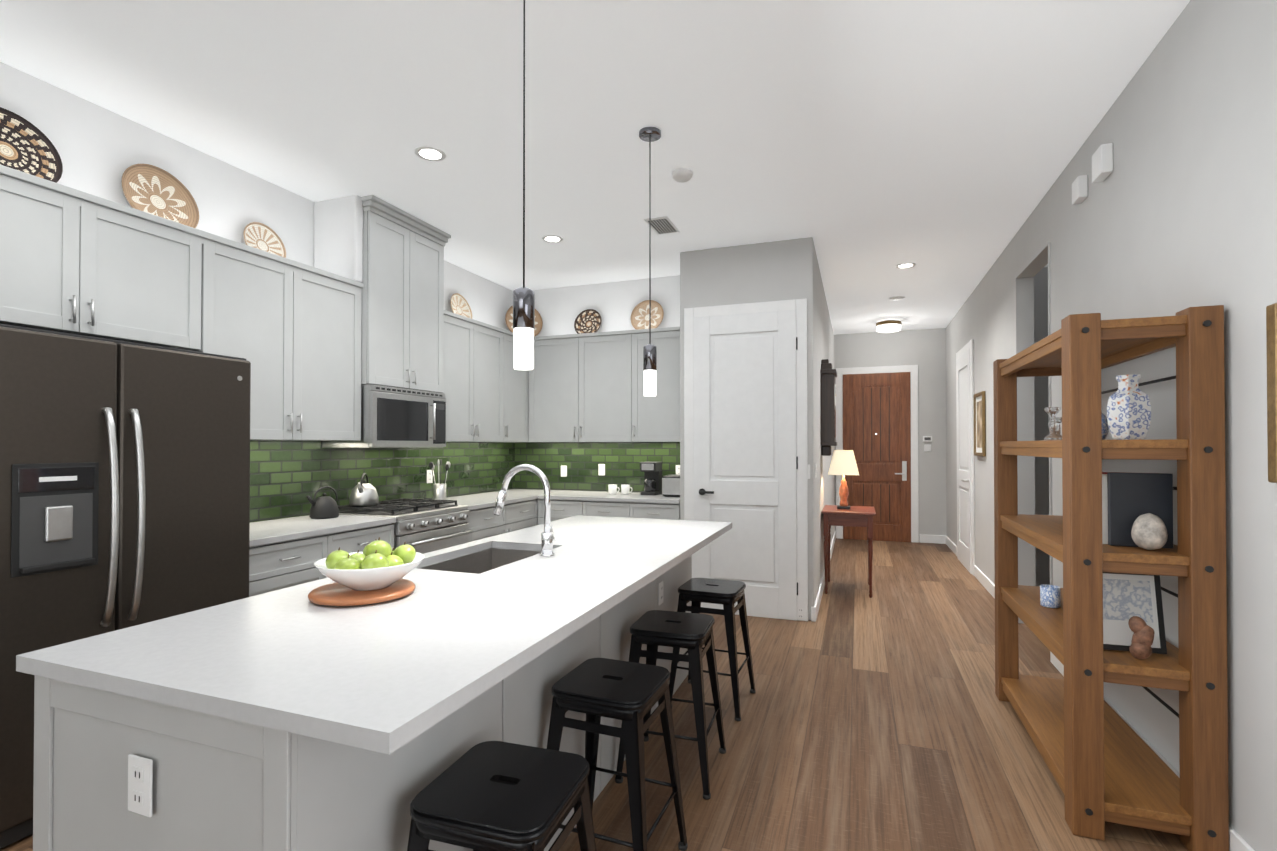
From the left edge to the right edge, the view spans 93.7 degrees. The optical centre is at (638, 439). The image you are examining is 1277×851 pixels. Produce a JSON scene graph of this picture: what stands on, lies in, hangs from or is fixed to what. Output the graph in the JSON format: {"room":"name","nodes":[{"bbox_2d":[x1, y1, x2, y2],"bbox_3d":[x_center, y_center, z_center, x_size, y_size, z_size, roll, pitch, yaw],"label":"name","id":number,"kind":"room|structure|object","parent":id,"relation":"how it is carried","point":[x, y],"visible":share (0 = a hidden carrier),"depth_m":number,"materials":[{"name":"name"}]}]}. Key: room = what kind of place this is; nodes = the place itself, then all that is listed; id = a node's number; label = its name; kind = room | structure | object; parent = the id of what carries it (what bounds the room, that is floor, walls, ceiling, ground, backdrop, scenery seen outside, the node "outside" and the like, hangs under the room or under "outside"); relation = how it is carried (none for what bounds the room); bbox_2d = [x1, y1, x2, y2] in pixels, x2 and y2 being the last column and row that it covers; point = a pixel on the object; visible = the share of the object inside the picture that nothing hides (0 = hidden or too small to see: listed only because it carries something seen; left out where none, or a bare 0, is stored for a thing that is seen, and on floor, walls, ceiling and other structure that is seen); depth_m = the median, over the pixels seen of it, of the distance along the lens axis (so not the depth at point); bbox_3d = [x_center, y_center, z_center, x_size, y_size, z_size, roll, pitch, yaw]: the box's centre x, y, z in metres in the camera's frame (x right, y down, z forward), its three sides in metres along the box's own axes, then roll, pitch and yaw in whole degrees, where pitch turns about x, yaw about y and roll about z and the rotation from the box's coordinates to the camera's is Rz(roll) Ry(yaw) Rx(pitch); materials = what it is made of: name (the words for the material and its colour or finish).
{"room":"kitchen","nodes":[
{"label":"kitchen","id":0,"kind":"room"},
{"bbox_2d":[0,62,512,330],"bbox_3d":[-2.485,-1.301,3.339,0.004,0.650,6.680,0,-1,20],"label":"wall","id":1,"kind":"structure","parent":0,"point":[100,150],"depth_m":3.26,"materials":[{"name":"white paint"}]},
{"bbox_2d":[0,165,207,352],"bbox_3d":[-2.549,-0.755,2.613,0.358,0.602,1.014,0,-1,20],"label":"upper cabinet","id":2,"kind":"object","parent":1,"relation":"attached to","point":[75,261],"depth_m":2.61,"materials":[{"name":"paint"}]},
{"bbox_2d":[0,107,62,182],"bbox_3d":[-2.685,-1.235,2.549,0.047,0.350,0.350,-15,-6,19],"label":"basket","id":3,"kind":"object","parent":2,"relation":"on","point":[26,146],"visible":0.88,"depth_m":2.62,"materials":[{"name":"black wicker"}]},
{"bbox_2d":[121,164,198,227],"bbox_3d":[-2.480,-1.235,3.103,0.048,0.360,0.360,-15,-6,19],"label":"basket","id":4,"kind":"object","parent":2,"relation":"on","point":[154,190],"visible":0.81,"depth_m":3.12,"materials":[{"name":"brown wicker"}]},
{"bbox_2d":[184,233,363,440],"bbox_3d":[-2.206,-0.520,3.545,0.358,1.052,1.099,0,-1,20],"label":"upper cabinet","id":5,"kind":"object","parent":1,"relation":"attached to","point":[297,325],"depth_m":3.49,"materials":[{"name":"paint"}]},
{"bbox_2d":[243,222,285,257],"bbox_3d":[-2.292,-1.187,3.662,0.038,0.270,0.270,-15,-6,19],"label":"basket","id":6,"kind":"object","parent":5,"relation":"on","point":[261,236],"visible":0.71,"depth_m":3.68,"materials":[{"name":"beige wicker"}]},
{"bbox_2d":[443,310,507,441],"bbox_3d":[-1.580,-0.504,5.252,0.358,1.052,0.981,0,-1,20],"label":"upper cabinet","id":7,"kind":"object","parent":1,"relation":"attached to","point":[475,366],"depth_m":5.18,"materials":[{"name":"paint"}]},
{"bbox_2d":[450,293,471,318],"bbox_3d":[-1.627,-1.181,5.463,0.040,0.296,0.296,-15,-6,19],"label":"basket","id":8,"kind":"object","parent":7,"relation":"on","point":[459,304],"visible":0.73,"depth_m":5.50,"materials":[{"name":"beige wicker"}]},
{"bbox_2d":[508,331,528,441],"bbox_3d":[-1.363,-0.498,5.845,0.358,1.052,0.517,0,-1,20],"label":"upper cabinet","id":9,"kind":"object","parent":1,"relation":"attached to","point":[518,380],"depth_m":5.82,"materials":[{"name":"paint"}]},
{"bbox_2d":[505,306,542,336],"bbox_3d":[-1.192,-1.218,6.211,0.390,0.390,0.051,0,-15,-25],"label":"basket","id":10,"kind":"object","parent":9,"relation":"on","point":[509,321],"visible":0.19,"depth_m":6.20,"materials":[{"name":"beige wicker"}]},
{"bbox_2d":[314,195,362,281],"bbox_3d":[-2.026,-1.332,4.039,0.375,0.575,0.068,0,-1,20],"label":"wall","id":11,"kind":"structure","parent":0,"point":[338,236],"depth_m":3.99,"materials":[{"name":"white paint"}]},
{"bbox_2d":[0,538,1187,850],"bbox_3d":[0.641,1.446,2.550,6.900,0.060,14.000,0,-1,20],"label":"floor","id":12,"kind":"structure","parent":0,"point":[882,718],"depth_m":2.81,"materials":[{"name":"brown wood"}]},
{"bbox_2d":[0,324,250,848],"bbox_3d":[-2.329,0.506,2.513,0.794,1.795,0.988,0,-1,20],"label":"refrigerator","id":13,"kind":"object","parent":12,"relation":"on","point":[124,484],"visible":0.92,"depth_m":2.29,"materials":[{"name":"metal"}]},
{"bbox_2d":[249,523,393,596],"bbox_3d":[-2.067,0.982,3.518,0.628,0.884,1.046,0,-1,20],"label":"base cabinet","id":14,"kind":"object","parent":12,"relation":"on","point":[279,565],"depth_m":3.24,"materials":[{"name":"paint"}]},
{"bbox_2d":[250,514,395,546],"bbox_3d":[-2.060,0.522,3.520,0.643,0.034,1.047,0,-1,20],"label":"countertop","id":15,"kind":"structure","parent":14,"relation":"on","point":[277,530],"depth_m":3.50,"materials":[{"name":"white stone"}]},
{"bbox_2d":[306,486,338,518],"bbox_3d":[-2.044,0.406,3.871,0.170,0.204,0.209,0,-1,30],"label":"kettle","id":16,"kind":"object","parent":15,"relation":"on","point":[323,506],"visible":1,"depth_m":3.83,"materials":[{"name":"metal"}]},
{"bbox_2d":[33,559,691,850],"bbox_3d":[-0.532,0.974,2.535,0.810,0.884,2.805,0,-1,20],"label":"kitchen island","id":17,"kind":"object","parent":12,"relation":"on","point":[218,784],"depth_m":1.27,"materials":[{"name":"paint"}]},
{"bbox_2d":[128,754,152,816],"bbox_3d":[-1.012,0.703,1.214,0.070,0.114,0.008,0,-1,20],"label":"outlet","id":18,"kind":"object","parent":17,"relation":"attached to","point":[140,776],"visible":0.98,"depth_m":1.21,"materials":[{"name":"white plastic"}]},
{"bbox_2d":[16,515,731,758],"bbox_3d":[-0.410,0.513,2.495,1.050,0.035,2.845,0,-1,20],"label":"island countertop","id":19,"kind":"structure","parent":17,"relation":"on","point":[375,678],"depth_m":1.44,"materials":[{"name":"white stone"}]},
{"bbox_2d":[308,579,414,605],"bbox_3d":[-0.861,0.477,1.875,0.306,0.022,0.306,0,-1,20],"label":"serving board","id":20,"kind":"object","parent":19,"relation":"on","point":[335,594],"visible":0.83,"depth_m":1.80,"materials":[{"name":"brown wood"}]},
{"bbox_2d":[313,552,424,590],"bbox_3d":[-0.845,0.422,1.890,0.320,0.086,0.320,0,-1,20],"label":"fruit bowl","id":21,"kind":"object","parent":20,"relation":"on","point":[368,579],"visible":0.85,"depth_m":1.79,"materials":[{"name":"white ceramic"}]},
{"bbox_2d":[325,537,415,569],"bbox_3d":[-0.843,0.378,1.895,0.224,0.140,0.228,0,-1,20],"label":"apples","id":22,"kind":"object","parent":21,"relation":"in","point":[378,553],"visible":0.71,"depth_m":1.85,"materials":[{"name":"green food"}]},
{"bbox_2d":[493,464,554,557],"bbox_3d":[-0.490,0.301,2.590,0.297,0.388,0.097,0,-1,20],"label":"faucet","id":23,"kind":"object","parent":19,"relation":"on","point":[547,538],"visible":1,"depth_m":2.53,"materials":[{"name":"silver metal"}]},
{"bbox_2d":[659,581,662,604],"bbox_3d":[0.119,0.801,3.120,0.008,0.114,0.070,0,-1,20],"label":"outlet","id":24,"kind":"object","parent":17,"relation":"attached to","point":[660,592],"visible":1,"depth_m":3.11,"materials":[{"name":"white plastic"}]},
{"bbox_2d":[338,498,472,553],"bbox_3d":[-1.705,0.950,4.352,0.717,0.965,0.756,0,-1,20],"label":"range","id":25,"kind":"object","parent":12,"relation":"on","point":[422,526],"visible":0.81,"depth_m":4.21,"materials":[{"name":"silver metal"}]},
{"bbox_2d":[349,473,378,505],"bbox_3d":[-1.932,0.351,4.206,0.190,0.228,0.233,0,-1,-10],"label":"kettle","id":26,"kind":"object","parent":25,"relation":"on","point":[363,493],"visible":1,"depth_m":4.15,"materials":[{"name":"silver metal"}]},
{"bbox_2d":[407,741,595,850],"bbox_3d":[-0.305,1.091,1.366,0.396,0.624,0.398,0,-1,17],"label":"stool","id":27,"kind":"object","parent":12,"relation":"on","point":[494,796],"visible":1,"depth_m":1.31,"materials":[{"name":"black metal"}]},
{"bbox_2d":[466,499,537,541],"bbox_3d":[-1.434,0.999,5.243,0.628,0.884,1.092,0,-1,20],"label":"base cabinet","id":28,"kind":"object","parent":12,"relation":"on","point":[483,523],"depth_m":5.10,"materials":[{"name":"paint"}]},
{"bbox_2d":[446,493,537,509],"bbox_3d":[-1.436,0.539,5.217,0.646,0.034,1.037,0,-1,20],"label":"countertop","id":29,"kind":"structure","parent":28,"relation":"on","point":[481,500],"depth_m":5.28,"materials":[{"name":"white stone"}]},
{"bbox_2d":[429,459,450,499],"bbox_3d":[-1.645,0.342,4.954,0.184,0.353,0.160,0,-1,20],"label":"utensil crock","id":30,"kind":"object","parent":29,"relation":"on","point":[439,491],"visible":0.88,"depth_m":4.92,"materials":[{"name":"silver metal"}]},
{"bbox_2d":[536,499,635,524],"bbox_3d":[-0.391,1.004,5.760,1.011,0.884,0.628,0,-1,20],"label":"base cabinet","id":31,"kind":"object","parent":12,"relation":"on","point":[561,509],"depth_m":5.47,"materials":[{"name":"paint"}]},
{"bbox_2d":[487,489,679,503],"bbox_3d":[-0.494,0.545,5.780,2.026,0.034,0.668,0,-1,20],"label":"countertop","id":32,"kind":"structure","parent":31,"relation":"on","point":[554,494],"depth_m":5.52,"materials":[{"name":"white stone"}]},
{"bbox_2d":[608,484,631,494],"bbox_3d":[-0.173,0.481,5.732,0.236,0.090,0.084,0,-1,6],"label":"mugs","id":33,"kind":"object","parent":32,"relation":"on","point":[612,489],"visible":1,"depth_m":5.70,"materials":[{"name":"ceramic"}]},
{"bbox_2d":[640,462,661,494],"bbox_3d":[0.121,0.371,5.703,0.160,0.310,0.216,0,-1,20],"label":"coffee maker","id":34,"kind":"object","parent":32,"relation":"on","point":[652,471],"visible":1,"depth_m":5.63,"materials":[{"name":"black metal"}]},
{"bbox_2d":[662,474,679,496],"bbox_3d":[0.347,0.428,5.564,0.180,0.192,0.282,0,-1,20],"label":"toaster","id":35,"kind":"object","parent":32,"relation":"on","point":[670,485],"visible":0.73,"depth_m":5.43,"materials":[{"name":"silver metal"}]},
{"bbox_2d":[547,658,687,850],"bbox_3d":[-0.085,1.097,1.967,0.396,0.624,0.398,0,-1,22],"label":"stool","id":36,"kind":"object","parent":12,"relation":"on","point":[629,694],"visible":0.92,"depth_m":1.88,"materials":[{"name":"black metal"}]},
{"bbox_2d":[636,502,679,519],"bbox_3d":[0.218,1.002,5.536,0.523,0.884,0.628,0,-1,20],"label":"base cabinet","id":37,"kind":"object","parent":12,"relation":"on","point":[669,511],"depth_m":5.23,"materials":[{"name":"paint"}]},
{"bbox_2d":[615,610,725,799],"bbox_3d":[0.150,1.103,2.594,0.396,0.624,0.398,0,-1,18],"label":"stool","id":38,"kind":"object","parent":12,"relation":"on","point":[691,633],"visible":0.94,"depth_m":2.47,"materials":[{"name":"black metal"}]},
{"bbox_2d":[669,578,755,720],"bbox_3d":[0.403,1.110,3.269,0.396,0.624,0.398,0,-1,22],"label":"stool","id":39,"kind":"object","parent":12,"relation":"on","point":[727,594],"visible":0.92,"depth_m":3.16,"materials":[{"name":"black metal"}]},
{"bbox_2d":[680,237,834,619],"bbox_3d":[1.665,-0.064,7.099,1.100,3.050,4.620,0,-1,20],"label":"wall block","id":40,"kind":"object","parent":12,"relation":"on","point":[789,269],"visible":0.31,"depth_m":4.97,"materials":[{"name":"paint"}]},
{"bbox_2d":[684,298,807,620],"bbox_3d":[0.853,0.161,4.884,1.010,2.555,0.090,0,-1,20],"label":"pantry door","id":41,"kind":"structure","parent":40,"relation":"attached to","point":[745,428],"depth_m":4.88,"materials":[{"name":"wood"}]},
{"bbox_2d":[808,464,809,478],"bbox_3d":[1.327,0.258,4.752,0.070,0.114,0.012,0,-1,20],"label":"light switch","id":42,"kind":"object","parent":40,"relation":"attached to","point":[808,471],"visible":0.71,"depth_m":4.75,"materials":[{"name":"white plastic"}]},
{"bbox_2d":[811,530,835,621],"bbox_3d":[2.156,1.401,6.833,0.036,0.115,4.516,0,-1,20],"label":"baseboard","id":43,"kind":"structure","parent":40,"relation":"attached to","point":[814,610],"depth_m":5.27,"materials":[{"name":"white wood"}]},
{"bbox_2d":[820,359,836,455],"bbox_3d":[1.835,-0.305,5.761,0.138,0.925,0.360,0,-1,20],"label":"wall mirror","id":44,"kind":"object","parent":40,"relation":"attached to","point":[828,405],"visible":1,"depth_m":5.62,"materials":[{"name":"brown wood"}]},
{"bbox_2d":[822,505,875,597],"bbox_3d":[2.033,1.060,5.782,0.470,0.774,0.620,0,-1,20],"label":"console table","id":45,"kind":"object","parent":12,"relation":"on","point":[855,516],"visible":1,"depth_m":5.56,"materials":[{"name":"brown wood"}]},
{"bbox_2d":[828,450,858,508],"bbox_3d":[1.987,0.387,5.795,0.280,0.570,0.210,0,-1,20],"label":"table lamp","id":46,"kind":"object","parent":45,"relation":"on","point":[843,462],"visible":1,"depth_m":5.73,"materials":[{"name":"orange"}]},
{"bbox_2d":[993,305,1228,850],"bbox_3d":[1.975,0.486,2.672,0.437,1.859,1.302,0,-1,20],"label":"shelf unit","id":47,"kind":"object","parent":12,"relation":"on","point":[1103,760],"visible":0.96,"depth_m":2.12,"materials":[{"name":"brown wood"}]},
{"bbox_2d":[1040,584,1060,607],"bbox_3d":[1.972,0.750,2.875,0.080,0.095,0.115,0,-1,20],"label":"mug","id":48,"kind":"object","parent":47,"relation":"on","point":[1049,596],"visible":1,"depth_m":2.83,"materials":[{"name":"ceramic"}]},
{"bbox_2d":[1044,407,1061,439],"bbox_3d":[1.880,-0.069,2.718,0.067,0.150,0.067,0,-1,8],"label":"glass candlestick","id":49,"kind":"object","parent":47,"relation":"on","point":[1054,426],"visible":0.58,"depth_m":2.68,"materials":[{"name":"clear glass"}]},
{"bbox_2d":[1101,408,1108,439],"bbox_3d":[1.877,-0.061,2.463,0.096,0.130,0.096,0,-1,20],"label":"vase","id":50,"kind":"object","parent":47,"relation":"on","point":[1105,429],"visible":0.21,"depth_m":2.42,"materials":[{"name":"ceramic"}]},
{"bbox_2d":[1107,374,1150,439],"bbox_3d":[1.870,-0.120,2.285,0.150,0.245,0.130,0,-1,8],"label":"vase","id":51,"kind":"object","parent":47,"relation":"on","point":[1129,411],"visible":0.92,"depth_m":2.24,"materials":[{"name":"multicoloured ceramic"}]},
{"bbox_2d":[1103,572,1166,653],"bbox_3d":[1.832,0.640,2.251,0.230,0.300,0.019,0,-10,16],"label":"framed picture","id":52,"kind":"object","parent":47,"relation":"on","point":[1127,597],"visible":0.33,"depth_m":2.24},
{"bbox_2d":[1102,472,1173,548],"bbox_3d":[1.860,0.265,2.333,0.286,0.275,0.191,0,-1,20],"label":"books","id":53,"kind":"object","parent":47,"relation":"on","point":[1128,498],"visible":0.48,"depth_m":2.24,"materials":[{"name":"black paper"}]},
{"bbox_2d":[1128,616,1153,659],"bbox_3d":[1.804,0.714,2.147,0.072,0.152,0.051,0,-1,20],"label":"sculpture","id":54,"kind":"object","parent":47,"relation":"on","point":[1140,648],"visible":1,"depth_m":2.13,"materials":[{"name":"ceramic"}]},
{"bbox_2d":[1131,513,1167,549],"bbox_3d":[1.841,0.333,2.158,0.100,0.135,0.100,0,-1,20],"label":"egg","id":55,"kind":"object","parent":47,"relation":"on","point":[1148,531],"visible":1,"depth_m":2.13,"materials":[{"name":"beige stone"}]},
{"bbox_2d":[0,0,1189,334],"bbox_3d":[0.641,-1.674,2.580,6.900,0.080,14.000,0,-1,20],"label":"ceiling","id":56,"kind":"structure","parent":0,"point":[868,146],"depth_m":2.97,"materials":[{"name":"paint"}]},
{"bbox_2d":[414,146,445,161],"bbox_3d":[-1.185,-1.622,3.409,0.172,0.006,0.172,0,-1,20],"label":"recessed light","id":57,"kind":"object","parent":56,"relation":"in","point":[432,154],"visible":1,"depth_m":3.40,"materials":[{"name":"white plastic"}]},
{"bbox_2d":[513,0,534,369],"bbox_3d":[-0.385,-0.937,2.012,0.120,1.404,0.120,0,-1,20],"label":"pendant light","id":58,"kind":"object","parent":56,"relation":"hanging from","point":[523,312],"visible":1,"depth_m":1.98,"materials":[{"name":"white glass"}]},
{"bbox_2d":[542,235,562,242],"bbox_3d":[-0.691,-1.609,4.815,0.172,0.006,0.172,0,-1,20],"label":"recessed light","id":59,"kind":"object","parent":56,"relation":"in","point":[551,238],"visible":1,"depth_m":4.81,"materials":[{"name":"white plastic"}]},
{"bbox_2d":[639,127,660,395],"bbox_3d":[0.061,-0.928,3.169,0.120,1.399,0.120,0,-1,20],"label":"pendant light","id":60,"kind":"object","parent":56,"relation":"hanging from","point":[649,134],"visible":1,"depth_m":3.15,"materials":[{"name":"white glass"}]},
{"bbox_2d":[644,216,679,234],"bbox_3d":[0.180,-1.609,4.517,0.180,0.011,0.340,0,-1,20],"label":"ceiling vent","id":61,"kind":"object","parent":56,"relation":"in","point":[662,225],"visible":0.96,"depth_m":4.50,"materials":[{"name":"white metal"}]},
{"bbox_2d":[672,168,692,182],"bbox_3d":[0.268,-1.605,3.654,0.130,0.035,0.130,0,-1,20],"label":"smoke detector","id":62,"kind":"object","parent":56,"relation":"attached to","point":[682,175],"visible":1,"depth_m":3.62,"materials":[{"name":"white plastic"}]},
{"bbox_2d":[876,320,901,332],"bbox_3d":[3.336,-1.513,7.982,0.316,0.135,0.316,0,-1,20],"label":"light","id":63,"kind":"object","parent":56,"relation":"attached to","point":[888,326],"visible":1,"depth_m":7.88,"materials":[{"name":"white glass"}]},
{"bbox_2d":[889,296,904,300],"bbox_3d":[2.916,-1.586,6.752,0.170,0.012,0.170,0,-1,20],"label":"ceiling vent","id":64,"kind":"object","parent":56,"relation":"in","point":[895,298],"visible":1,"depth_m":6.72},
{"bbox_2d":[896,263,915,268],"bbox_3d":[2.469,-1.601,5.531,0.172,0.006,0.172,0,-1,20],"label":"recessed light","id":65,"kind":"object","parent":56,"relation":"in","point":[904,265],"visible":0.96,"depth_m":5.52,"materials":[{"name":"white plastic"}]},
{"bbox_2d":[533,275,679,336],"bbox_3d":[-0.362,-1.274,6.116,2.019,0.650,0.004,0,-1,20],"label":"wall","id":66,"kind":"structure","parent":0,"point":[559,307],"depth_m":6.10,"materials":[{"name":"white paint"}]},
{"bbox_2d":[529,330,636,441],"bbox_3d":[-0.511,-0.496,5.973,1.190,1.052,0.338,0,-1,20],"label":"upper cabinet","id":67,"kind":"object","parent":66,"relation":"attached to","point":[586,387],"depth_m":5.80,"materials":[{"name":"paint"}]},
{"bbox_2d":[574,309,601,333],"bbox_3d":[-0.510,-1.177,6.089,0.300,0.300,0.041,0,-15,20],"label":"basket","id":68,"kind":"object","parent":67,"relation":"on","point":[588,320],"visible":0.96,"depth_m":6.10,"materials":[{"name":"black wicker"}]},
{"bbox_2d":[631,300,663,329],"bbox_3d":[0.089,-1.198,5.863,0.340,0.340,0.045,0,-15,20],"label":"basket","id":69,"kind":"object","parent":67,"relation":"on","point":[640,316],"visible":0.94,"depth_m":5.88,"materials":[{"name":"beige wicker"}]},
{"bbox_2d":[637,327,679,441],"bbox_3d":[0.226,-0.499,5.703,0.614,1.052,0.338,0,-1,20],"label":"upper cabinet","id":70,"kind":"object","parent":66,"relation":"attached to","point":[658,416],"depth_m":5.53,"materials":[{"name":"paint"}]},
{"bbox_2d":[834,328,946,535],"bbox_3d":[3.660,-0.048,8.764,1.500,3.050,0.120,0,-1,20],"label":"wall","id":71,"kind":"structure","parent":0,"point":[924,350],"depth_m":8.54,"materials":[{"name":"paint"}]},
{"bbox_2d":[836,365,918,542],"bbox_3d":[3.464,0.207,8.721,1.120,2.540,0.088,0,-1,20],"label":"front door","id":72,"kind":"structure","parent":71,"relation":"in","point":[877,420],"depth_m":8.71,"materials":[{"name":"brown wood"}]},
{"bbox_2d":[923,436,931,451],"bbox_3d":[4.113,0.065,8.518,0.120,0.220,0.024,0,-1,20],"label":"keypad","id":73,"kind":"object","parent":71,"relation":"attached to","point":[927,447],"visible":0.98,"depth_m":8.52,"materials":[{"name":"white plastic"}]},
{"bbox_2d":[919,534,944,543],"bbox_3d":[4.167,1.417,8.492,0.330,0.115,0.016,0,-1,20],"label":"baseboard","id":74,"kind":"structure","parent":71,"relation":"attached to","point":[940,539],"depth_m":8.48,"materials":[{"name":"white wood"}]},
{"bbox_2d":[1034,267,1049,585],"bbox_3d":[4.052,-0.080,5.521,1.230,3.050,0.100,0,-1,20],"label":"wall","id":75,"kind":"structure","parent":0,"point":[1041,403],"depth_m":5.57,"materials":[{"name":"paint"}]},
{"bbox_2d":[946,0,1276,850],"bbox_3d":[2.062,-0.114,2.055,0.120,3.050,13.820,0,-1,20],"label":"wall","id":76,"kind":"structure","parent":0,"point":[1174,212],"depth_m":2.30,"materials":[{"name":"paint"}]},
{"bbox_2d":[945,536,956,555],"bbox_3d":[4.162,1.412,7.970,0.020,0.115,1.000,0,-1,20],"label":"baseboard","id":77,"kind":"structure","parent":76,"relation":"attached to","point":[948,542],"depth_m":7.90,"materials":[{"name":"white wood"}]},
{"bbox_2d":[956,339,974,574],"bbox_3d":[3.732,0.196,6.914,0.088,2.525,1.070,0,-1,20],"label":"hall door","id":78,"kind":"structure","parent":76,"relation":"in","point":[965,456],"depth_m":6.75,"materials":[{"name":"white wood"}]},
{"bbox_2d":[973,391,985,455],"bbox_3d":[3.447,-0.150,6.053,0.028,0.640,0.480,0,-1,20],"label":"picture frame","id":79,"kind":"object","parent":76,"relation":"attached to","point":[979,425],"visible":1,"depth_m":6.02,"materials":[{"name":"brown metal"}]},
{"bbox_2d":[974,565,994,598],"bbox_3d":[3.269,1.388,5.528,0.016,0.115,1.800,0,-1,20],"label":"baseboard","id":80,"kind":"structure","parent":76,"relation":"attached to","point":[981,577],"depth_m":5.84,"materials":[{"name":"white wood"}]},
{"bbox_2d":[1048,242,1052,584],"bbox_3d":[2.709,0.078,3.833,0.132,2.700,0.012,0,-1,20],"label":"trim","id":81,"kind":"structure","parent":76,"relation":"attached to","point":[1050,397],"depth_m":3.85,"materials":[{"name":"paint"}]},
{"bbox_2d":[1072,175,1087,204],"bbox_3d":[2.420,-1.367,3.283,0.043,0.120,0.110,0,-1,20],"label":"sensor box","id":82,"kind":"object","parent":76,"relation":"attached to","point":[1080,185],"depth_m":3.24,"materials":[{"name":"white plastic"}]},
{"bbox_2d":[1092,143,1112,182],"bbox_3d":[2.304,-1.370,2.974,0.048,0.140,0.130,0,-1,20],"label":"sensor box","id":83,"kind":"object","parent":76,"relation":"attached to","point":[1102,162],"depth_m":2.92,"materials":[{"name":"white plastic"}]},
{"bbox_2d":[1050,651,1254,850],"bbox_3d":[1.135,1.330,-0.293,0.016,0.115,8.800,0,-1,20],"label":"baseboard","id":84,"kind":"structure","parent":76,"relation":"attached to","point":[1237,842],"depth_m":2.39,"materials":[{"name":"white wood"}]},
{"bbox_2d":[1266,303,1276,482],"bbox_3d":[1.765,-0.138,1.464,0.028,0.525,0.665,0,-1,20],"label":"picture frame","id":85,"kind":"object","parent":76,"relation":"attached to","point":[1271,329],"visible":1,"depth_m":1.75,"materials":[{"name":"brown metal"}]},
{"bbox_3d":[-0.354,-0.074,6.168,2.050,3.050,0.120,0,-1,20],"label":"wall","id":86,"kind":"structure","parent":0,"visible":0},
{"bbox_2d":[515,442,679,491],"bbox_3d":[-0.372,0.296,6.101,2.039,0.550,0.010,0,-1,20],"label":"wall tile","id":87,"kind":"structure","parent":86,"relation":"attached to","point":[581,461],"depth_m":6.14,"materials":[{"name":"green tile"}]},
{"bbox_2d":[561,466,566,476],"bbox_3d":[-0.779,0.332,6.240,0.070,0.114,0.008,0,-1,20],"label":"outlet","id":88,"kind":"object","parent":87,"relation":"attached to","point":[563,471],"visible":1,"depth_m":6.24,"materials":[{"name":"white plastic"}]},
{"bbox_2d":[598,464,604,474],"bbox_3d":[-0.375,0.311,6.092,0.070,0.114,0.008,0,-1,20],"label":"outlet","id":89,"kind":"object","parent":87,"relation":"attached to","point":[601,469],"visible":1,"depth_m":6.09,"materials":[{"name":"white plastic"}]},
{"bbox_2d":[676,465,679,474],"bbox_3d":[0.395,0.308,5.810,0.070,0.114,0.008,0,-1,20],"label":"outlet","id":90,"kind":"object","parent":87,"relation":"attached to","point":[677,469],"visible":0.46,"depth_m":5.81,"materials":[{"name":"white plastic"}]},
{"bbox_3d":[-3.074,-0.116,1.903,0.120,3.050,10.000,0,-1,20],"label":"wall","id":91,"kind":"structure","parent":0,"visible":0},
{"bbox_2d":[250,440,514,522],"bbox_3d":[-1.940,0.283,4.801,0.010,0.550,3.530,0,-1,20],"label":"wall tile","id":92,"kind":"structure","parent":91,"relation":"attached to","point":[287,478],"depth_m":4.43,"materials":[{"name":"green tile"}]},
{"bbox_2d":[427,470,432,482],"bbox_3d":[-1.799,0.322,5.160,0.008,0.114,0.070,0,-1,20],"label":"outlet","id":93,"kind":"object","parent":92,"relation":"attached to","point":[429,477],"visible":0.96,"depth_m":5.15,"materials":[{"name":"white plastic"}]},
{"bbox_2d":[361,195,450,392],"bbox_3d":[-1.833,-0.990,4.413,0.463,1.248,0.818,0,-1,20],"label":"upper cabinet","id":94,"kind":"object","parent":91,"relation":"attached to","point":[402,328],"visible":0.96,"depth_m":4.27,"materials":[{"name":"paint"}]},
{"bbox_2d":[322,384,445,447],"bbox_3d":[-1.823,-0.149,4.403,0.484,0.423,0.766,0,-1,20],"label":"microwave","id":95,"kind":"object","parent":94,"relation":"attached to","point":[392,417],"visible":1,"depth_m":4.21,"materials":[{"name":"silver metal"}]}
]}

